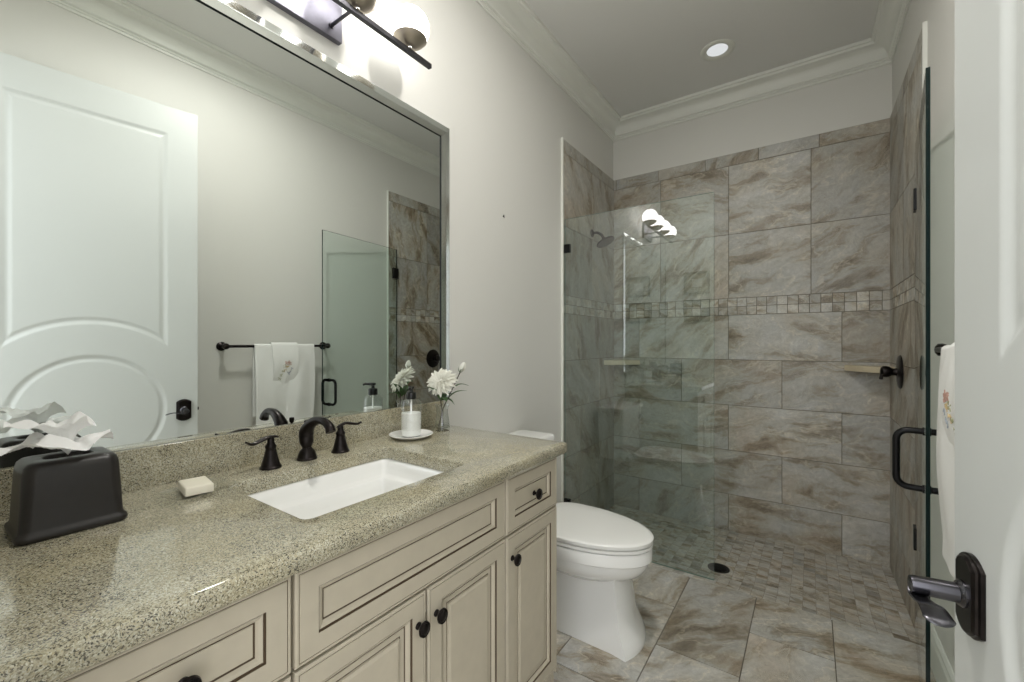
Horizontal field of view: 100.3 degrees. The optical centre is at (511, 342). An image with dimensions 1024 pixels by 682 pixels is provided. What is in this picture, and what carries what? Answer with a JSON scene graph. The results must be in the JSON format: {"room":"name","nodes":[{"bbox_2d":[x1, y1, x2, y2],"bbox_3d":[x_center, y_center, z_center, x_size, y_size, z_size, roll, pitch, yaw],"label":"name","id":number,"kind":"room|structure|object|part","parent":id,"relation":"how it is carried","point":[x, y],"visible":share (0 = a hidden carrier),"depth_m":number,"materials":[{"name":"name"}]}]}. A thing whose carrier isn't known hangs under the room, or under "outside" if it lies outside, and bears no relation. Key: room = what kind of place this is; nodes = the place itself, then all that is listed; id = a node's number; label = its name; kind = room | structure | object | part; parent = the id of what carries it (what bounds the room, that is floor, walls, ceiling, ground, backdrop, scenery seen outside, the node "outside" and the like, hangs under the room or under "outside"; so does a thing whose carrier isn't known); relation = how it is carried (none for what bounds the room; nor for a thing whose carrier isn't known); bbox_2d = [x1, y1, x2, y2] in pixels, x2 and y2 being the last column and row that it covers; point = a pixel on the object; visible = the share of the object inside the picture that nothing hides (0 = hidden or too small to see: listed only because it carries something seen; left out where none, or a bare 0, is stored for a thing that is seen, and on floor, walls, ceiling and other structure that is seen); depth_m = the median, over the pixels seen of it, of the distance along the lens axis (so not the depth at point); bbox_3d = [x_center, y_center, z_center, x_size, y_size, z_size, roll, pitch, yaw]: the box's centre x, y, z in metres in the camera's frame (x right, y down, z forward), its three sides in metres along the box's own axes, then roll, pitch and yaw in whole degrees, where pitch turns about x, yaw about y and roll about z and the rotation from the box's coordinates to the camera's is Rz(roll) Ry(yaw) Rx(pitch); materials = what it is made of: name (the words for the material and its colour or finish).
{"room":"bathroom","nodes":[
{"label":"bathroom","id":0,"kind":"room"},
{"bbox_2d":[200,0,612,502],"bbox_3d":[-0.162,-0.230,2.103,0.120,3.180,3.435,0,0,35],"label":"wall","id":1,"kind":"structure","parent":0,"point":[506,118],"depth_m":2.09,"materials":[{"name":"white paint"}]},
{"bbox_2d":[0,401,443,519],"bbox_3d":[-0.654,0.288,1.273,0.020,0.094,1.260,0,0,35],"label":"backsplash","id":2,"kind":"structure","parent":1,"relation":"attached to","point":[144,467],"depth_m":1.12,"materials":[{"name":"stone"}]},
{"bbox_2d":[0,0,448,468],"bbox_3d":[-0.641,-0.338,1.295,0.016,1.156,1.300,0,0,35],"label":"framed mirror","id":3,"kind":"object","parent":1,"relation":"attached to","point":[207,229],"visible":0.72,"depth_m":1.07,"materials":[{"name":"silver metal"}]},
{"bbox_2d":[267,0,431,69],"bbox_3d":[-0.562,-1.074,1.252,0.197,0.188,0.824,0,0,35],"label":"vanity light","id":4,"kind":"object","parent":1,"relation":"attached to","point":[409,26],"visible":1,"depth_m":1.37,"materials":[{"name":"metal"}]},
{"bbox_3d":[-0.635,-1.048,1.302,0.020,0.135,0.248,0,0,35],"label":"plate","id":5,"kind":"part","parent":4,"relation":"part of","materials":[{"name":"metal"}]},
{"bbox_3d":[-0.533,-1.016,1.335,0.110,0.018,0.018,0,0,35],"label":"arm","id":6,"kind":"part","parent":4,"relation":"part of","materials":[{"name":"grey metal"}]},
{"bbox_3d":[-0.356,-1.101,1.492,0.134,0.134,0.134,0,0,35],"label":"globe","id":7,"kind":"part","parent":4,"relation":"part of","materials":[{"name":"white glass"}]},
{"bbox_2d":[561,137,563,501],"bbox_3d":[0.314,-0.037,2.668,0.014,2.494,0.008,0,0,35],"label":"trim","id":8,"kind":"structure","parent":1,"relation":"attached to","point":[562,138],"depth_m":2.67,"materials":[{"name":"white paint"}]},
{"bbox_2d":[564,140,613,509],"bbox_3d":[0.557,0.015,3.019,0.011,2.590,0.846,0,0,35],"label":"wall tile","id":9,"kind":"structure","parent":1,"relation":"attached to","point":[588,269],"depth_m":2.98,"materials":[{"name":"tile"}]},
{"bbox_2d":[590,229,613,247],"bbox_3d":[0.631,-0.735,2.974,0.161,0.136,0.132,0,0,35],"label":"shower","id":10,"kind":"object","parent":9,"relation":"attached to","point":[605,241],"visible":1,"depth_m":2.97,"materials":[{"name":"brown metal"}]},
{"bbox_3d":[0.609,-0.754,2.989,0.086,0.062,0.019,0,0,35],"label":"arm","id":11,"kind":"part","parent":10,"relation":"part of","materials":[{"name":"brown metal"}]},
{"bbox_2d":[475,0,910,141],"bbox_3d":[0.568,-1.657,1.594,1.660,0.127,3.195,0,0,35],"label":"trim","id":12,"kind":"structure","parent":1,"relation":"attached to","point":[515,17],"depth_m":2.62,"materials":[{"name":"white paint"}]},
{"bbox_2d":[524,0,878,115],"bbox_3d":[0.568,-1.780,1.594,1.900,0.120,3.435,0,0,35],"label":"ceiling","id":13,"kind":"structure","parent":0,"point":[638,54],"depth_m":2.40,"materials":[{"name":"white paint"}]},
{"bbox_2d":[700,39,734,60],"bbox_3d":[1.205,-1.716,2.506,0.184,0.007,0.184,0,0,35],"label":"recessed light","id":14,"kind":"object","parent":13,"relation":"in","point":[718,49],"visible":1,"depth_m":2.50,"materials":[{"name":"white paint"}]},
{"bbox_2d":[554,505,935,681],"bbox_3d":[0.534,1.270,1.545,1.860,0.120,3.315,0,0,35],"label":"floor","id":15,"kind":"structure","parent":0,"point":[697,630],"depth_m":1.88,"materials":[{"name":"tile"}]},
{"bbox_2d":[57,457,556,681],"bbox_3d":[-0.422,0.792,1.101,0.595,0.836,1.243,0,0,35],"label":"vanity cabinet","id":16,"kind":"object","parent":15,"relation":"on","point":[465,590],"visible":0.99,"depth_m":0.92,"materials":[{"name":"paint"}]},
{"bbox_3d":[-0.458,0.466,0.590,0.019,0.164,0.300,0,0,35],"label":"drawer","id":17,"kind":"part","parent":16,"relation":"part of","materials":[{"name":"paint"}]},
{"bbox_3d":[-0.440,0.466,0.577,0.026,0.035,0.031,0,0,35],"label":"knob","id":18,"kind":"part","parent":16,"relation":"part of","materials":[{"name":"brown metal"}]},
{"bbox_2d":[0,401,566,681],"bbox_3d":[-0.415,0.306,1.107,0.603,0.131,1.260,0,0,35],"label":"countertop","id":19,"kind":"structure","parent":16,"relation":"on","point":[72,603],"depth_m":0.76,"materials":[{"name":"beige stone"}]},
{"bbox_2d":[4,447,127,545],"bbox_3d":[-0.822,0.271,0.790,0.134,0.129,0.144,0,0,35],"label":"tissue box cover","id":20,"kind":"object","parent":19,"relation":"on","point":[56,494],"visible":0.98,"depth_m":0.75,"materials":[{"name":"black plastic"}]},
{"bbox_2d":[0,411,113,455],"bbox_3d":[-0.820,0.169,0.774,0.126,0.076,0.142,0,0,35],"label":"tissue","id":21,"kind":"object","parent":20,"relation":"on","point":[62,435],"visible":1,"depth_m":0.77,"materials":[{"name":"white paper"}]},
{"bbox_2d":[155,482,238,501],"bbox_3d":[-0.705,0.330,0.961,0.105,0.009,0.133,0,0,25],"label":"soap dish","id":22,"kind":"object","parent":19,"relation":"on","point":[221,488],"visible":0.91,"depth_m":0.92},
{"bbox_2d":[178,476,213,496],"bbox_3d":[-0.708,0.320,0.956,0.080,0.019,0.052,0,0,43],"label":"soap bar","id":23,"kind":"object","parent":22,"relation":"on","point":[202,484],"visible":1,"depth_m":0.94,"materials":[{"name":"beige"}]},
{"bbox_2d":[245,416,361,470],"bbox_3d":[-0.557,0.271,1.210,0.166,0.129,0.347,0,0,35],"label":"widespread faucet","id":24,"kind":"object","parent":19,"relation":"on","point":[270,461],"visible":1,"depth_m":1.21,"materials":[{"name":"brown metal"}]},
{"bbox_3d":[-0.658,0.256,1.123,0.017,0.018,0.090,0,0,25],"label":"lever","id":25,"kind":"part","parent":24,"relation":"part of","materials":[{"name":"brown metal"}]},
{"bbox_3d":[-0.648,0.292,1.147,0.053,0.085,0.053,0,0,35],"label":"handle","id":26,"kind":"part","parent":24,"relation":"part of","materials":[{"name":"brown metal"}]},
{"bbox_3d":[-0.552,0.271,1.207,0.155,0.129,0.055,0,0,35],"label":"spout","id":27,"kind":"part","parent":24,"relation":"part of","materials":[{"name":"brown metal"}]},
{"bbox_3d":[-0.529,0.292,1.318,0.053,0.085,0.053,0,0,35],"label":"handle","id":28,"kind":"part","parent":24,"relation":"part of","materials":[{"name":"brown metal"}]},
{"bbox_3d":[-0.510,0.253,1.338,0.017,0.017,0.083,0,0,40],"label":"lever","id":29,"kind":"part","parent":24,"relation":"part of","materials":[{"name":"brown metal"}]},
{"bbox_2d":[247,458,442,518],"bbox_3d":[-0.401,0.448,1.097,0.402,0.150,0.518,0,0,35],"label":"undermount sink","id":30,"kind":"object","parent":19,"relation":"in","point":[316,496],"visible":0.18,"depth_m":1.23,"materials":[{"name":"white ceramic"}]},
{"bbox_2d":[389,429,432,439],"bbox_3d":[-0.357,0.327,1.514,0.153,0.016,0.153,0,0,35],"label":"saucer","id":31,"kind":"object","parent":19,"relation":"on","point":[425,433],"visible":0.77,"depth_m":1.51,"materials":[{"name":"white ceramic"}]},
{"bbox_2d":[401,386,420,437],"bbox_3d":[-0.357,0.240,1.514,0.071,0.179,0.071,0,0,35],"label":"lotion bottle","id":32,"kind":"object","parent":31,"relation":"on","point":[410,420],"visible":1,"depth_m":1.49,"materials":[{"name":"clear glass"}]},
{"bbox_2d":[434,403,449,428],"bbox_3d":[-0.267,0.285,1.635,0.060,0.100,0.060,0,0,35],"label":"glass vase","id":33,"kind":"object","parent":19,"relation":"on","point":[441,421],"visible":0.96,"depth_m":1.64,"materials":[{"name":"clear glass"}]},
{"bbox_2d":[426,368,457,426],"bbox_3d":[-0.269,0.210,1.629,0.128,0.226,0.099,0,0,10],"label":"dahlia","id":34,"kind":"object","parent":33,"relation":"in","point":[441,381],"visible":1,"depth_m":1.62,"materials":[{"name":"white plant"}]},
{"bbox_2d":[438,362,466,427],"bbox_3d":[-0.221,0.199,1.650,0.129,0.248,0.031,0,0,-32],"label":"bud","id":35,"kind":"object","parent":33,"relation":"in","point":[462,367],"visible":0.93,"depth_m":1.66,"materials":[{"name":"plant"}]},
{"bbox_3d":[-0.241,0.217,1.646,0.090,0.211,0.007,0,0,-24],"label":"stem","id":36,"kind":"part","parent":35,"relation":"part of","materials":[{"name":"brown"}]},
{"bbox_3d":[-0.458,0.683,0.590,0.019,0.258,0.300,0,0,35],"label":"drawer","id":37,"kind":"part","parent":16,"relation":"part of","materials":[{"name":"paint"}]},
{"bbox_3d":[-0.284,0.826,0.840,0.019,0.544,0.296,0,0,35],"label":"door","id":38,"kind":"part","parent":16,"relation":"part of","materials":[{"name":"paint"}]},
{"bbox_3d":[-0.198,0.466,0.964,0.019,0.164,0.599,0,0,35],"label":"false drawer","id":39,"kind":"part","parent":16,"relation":"part of","materials":[{"name":"paint"}]},
{"bbox_3d":[-0.195,0.620,0.928,0.026,0.035,0.031,0,0,35],"label":"knob","id":40,"kind":"part","parent":16,"relation":"part of","materials":[{"name":"brown metal"}]},
{"bbox_3d":[-0.163,0.620,0.974,0.026,0.035,0.031,0,0,35],"label":"knob","id":41,"kind":"part","parent":16,"relation":"part of","materials":[{"name":"brown metal"}]},
{"bbox_3d":[-0.111,0.826,1.088,0.019,0.544,0.296,0,0,35],"label":"door","id":42,"kind":"part","parent":16,"relation":"part of","materials":[{"name":"paint"}]},
{"bbox_3d":[0.011,0.620,1.224,0.026,0.035,0.031,0,0,35],"label":"knob","id":43,"kind":"part","parent":16,"relation":"part of","materials":[{"name":"brown metal"}]},
{"bbox_3d":[0.061,0.826,1.335,0.019,0.544,0.293,0,0,35],"label":"door","id":44,"kind":"part","parent":16,"relation":"part of","materials":[{"name":"paint"}]},
{"bbox_3d":[0.061,0.466,1.335,0.019,0.164,0.293,0,0,35],"label":"drawer","id":45,"kind":"part","parent":16,"relation":"part of","materials":[{"name":"paint"}]},
{"bbox_3d":[0.079,0.466,1.321,0.026,0.035,0.031,0,0,35],"label":"knob","id":46,"kind":"part","parent":16,"relation":"part of","materials":[{"name":"brown metal"}]},
{"bbox_2d":[508,430,653,661],"bbox_3d":[0.239,0.834,1.894,0.762,0.750,0.430,0,0,35],"label":"toilet","id":47,"kind":"object","parent":15,"relation":"on","point":[600,552],"visible":0.55,"depth_m":1.70,"materials":[{"name":"white ceramic"}]},
{"bbox_3d":[0.016,0.475,2.050,0.216,0.032,0.430,0,0,35],"label":"tank lid","id":48,"kind":"part","parent":47,"relation":"part of","materials":[{"name":"white ceramic"}]},
{"bbox_3d":[0.343,0.802,1.821,0.506,0.016,0.372,0,0,35],"label":"seat","id":49,"kind":"part","parent":47,"relation":"part of","materials":[{"name":"white plastic"}]},
{"bbox_3d":[0.339,0.780,1.824,0.520,0.025,0.376,0,0,35],"label":"lid","id":50,"kind":"part","parent":47,"relation":"part of","materials":[{"name":"white plastic"}]},
{"bbox_3d":[0.317,0.893,1.840,0.566,0.164,0.372,0,0,35],"label":"bowl","id":51,"kind":"part","parent":47,"relation":"part of","materials":[{"name":"white ceramic"}]},
{"bbox_2d":[564,192,713,579],"bbox_3d":[0.684,0.221,2.437,0.861,1.991,0.024,0,0,35],"label":"fixed glass panel","id":52,"kind":"object","parent":15,"relation":"on","point":[567,247],"visible":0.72,"depth_m":2.49,"materials":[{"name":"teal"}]},
{"bbox_2d":[707,563,729,573],"bbox_3d":[1.142,1.246,2.361,0.112,0.006,0.112,0,0,35],"label":"shower drain","id":53,"kind":"object","parent":15,"relation":"on","point":[716,567],"visible":1,"depth_m":2.36,"materials":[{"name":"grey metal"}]},
{"bbox_2d":[613,63,891,180],"bbox_3d":[1.517,-0.230,2.954,1.660,3.180,0.120,0,0,35],"label":"wall","id":54,"kind":"structure","parent":0,"point":[863,97],"depth_m":2.79,"materials":[{"name":"white paint"}]},
{"bbox_2d":[604,360,639,364],"bbox_3d":[0.830,0.147,3.220,0.204,0.034,0.204,0,0,35],"label":"corner shelf","id":55,"kind":"object","parent":54,"relation":"attached to","point":[606,362],"visible":1,"depth_m":3.19,"materials":[{"name":"beige stone"}]},
{"bbox_2d":[614,118,890,566],"bbox_3d":[1.479,0.015,2.900,1.660,2.590,0.011,0,0,35],"label":"wall tile","id":56,"kind":"structure","parent":54,"relation":"attached to","point":[743,306],"depth_m":2.80,"materials":[{"name":"tile"}]},
{"bbox_2d":[844,365,894,372],"bbox_3d":[2.004,0.147,2.401,0.204,0.034,0.204,0,0,35],"label":"corner shelf","id":57,"kind":"object","parent":54,"relation":"attached to","point":[857,368],"visible":0.75,"depth_m":2.40,"materials":[{"name":"beige stone"}]},
{"bbox_2d":[892,0,954,673],"bbox_3d":[1.298,-0.230,1.085,0.120,3.180,3.435,0,0,35],"label":"wall","id":58,"kind":"structure","parent":0,"point":[939,15],"depth_m":1.55,"materials":[{"name":"white paint"}]},
{"bbox_2d":[890,29,921,628],"bbox_3d":[1.903,0.015,2.067,0.011,2.590,0.868,0,0,35],"label":"wall tile","id":59,"kind":"structure","parent":58,"relation":"attached to","point":[904,118],"depth_m":2.05,"materials":[{"name":"tile"}]},
{"bbox_2d":[879,355,903,388],"bbox_3d":[1.910,0.145,2.161,0.084,0.168,0.168,0,0,35],"label":"shower valve","id":60,"kind":"object","parent":59,"relation":"attached to","point":[885,371],"visible":1,"depth_m":2.14,"materials":[{"name":"brown metal"}]},
{"bbox_3d":[1.905,0.151,2.164,0.072,0.070,0.058,0,0,35],"label":"lever","id":61,"kind":"part","parent":60,"relation":"part of","materials":[{"name":"brown metal"}]},
{"bbox_2d":[892,67,938,681],"bbox_3d":[1.451,0.201,1.514,0.155,1.995,0.749,0,0,42],"label":"glass shower door","id":62,"kind":"structure","parent":59,"relation":"attached to","point":[922,430],"depth_m":1.32,"materials":[{"name":"black"}]},
{"bbox_3d":[1.208,0.351,1.303,0.072,0.198,0.025,0,0,42],"label":"pull handle","id":63,"kind":"part","parent":62,"relation":"part of","materials":[{"name":"black metal"}]},
{"bbox_3d":[1.445,0.201,1.508,0.010,1.995,0.733,0,0,42],"label":"pane","id":64,"kind":"part","parent":62,"relation":"part of","materials":[{"name":"clear glass"}]},
{"bbox_3d":[1.270,0.351,1.248,0.072,0.198,0.025,0,0,42],"label":"pull handle","id":65,"kind":"part","parent":62,"relation":"part of","materials":[{"name":"black metal"}]},
{"bbox_2d":[922,21,926,91],"bbox_3d":[1.651,-0.037,1.708,0.014,2.494,0.008,0,0,35],"label":"trim","id":66,"kind":"structure","parent":58,"relation":"attached to","point":[924,24],"depth_m":1.71,"materials":[{"name":"white paint"}]},
{"bbox_2d":[934,343,946,355],"bbox_3d":[1.104,0.020,0.982,0.080,0.054,0.709,0,0,35],"label":"towel bar","id":67,"kind":"object","parent":58,"relation":"attached to","point":[937,349],"visible":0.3,"depth_m":1.26,"materials":[{"name":"brown metal"}]},
{"bbox_2d":[930,622,954,681],"bbox_3d":[0.989,1.140,0.759,0.014,0.140,2.306,0,0,35],"label":"baseboard","id":68,"kind":"structure","parent":58,"relation":"attached to","point":[942,670],"depth_m":1.51,"materials":[{"name":"white paint"}]},
{"bbox_2d":[907,0,1023,681],"bbox_3d":[0.468,-0.013,0.299,0.112,2.430,0.832,0,0,28],"label":"door","id":69,"kind":"structure","parent":58,"relation":"in","point":[987,589],"depth_m":0.57,"materials":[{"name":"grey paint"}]},
{"bbox_3d":[0.576,0.362,0.591,0.033,0.014,0.095,0,0,28],"label":"lever","id":70,"kind":"part","parent":69,"relation":"part of","materials":[{"name":"grey metal"}]},
{"bbox_3d":[0.642,0.354,0.601,0.012,0.114,0.064,0,0,28],"label":"handle","id":71,"kind":"part","parent":69,"relation":"part of","materials":[{"name":"brown metal"}]},
{"bbox_2d":[936,345,954,577],"bbox_3d":[1.082,0.295,1.021,0.055,0.579,0.391,0,0,35],"label":"bath towel","id":72,"kind":"object","parent":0,"point":[945,460],"visible":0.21,"depth_m":1.08,"materials":[{"name":"white fabric"}]},
{"bbox_2d":[939,343,954,457],"bbox_3d":[1.077,0.146,1.012,0.071,0.300,0.176,0,0,35],"label":"hand towel","id":73,"kind":"object","parent":72,"relation":"hanging from","point":[947,383],"visible":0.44,"depth_m":1.03,"materials":[{"name":"white fabric"}]}
]}

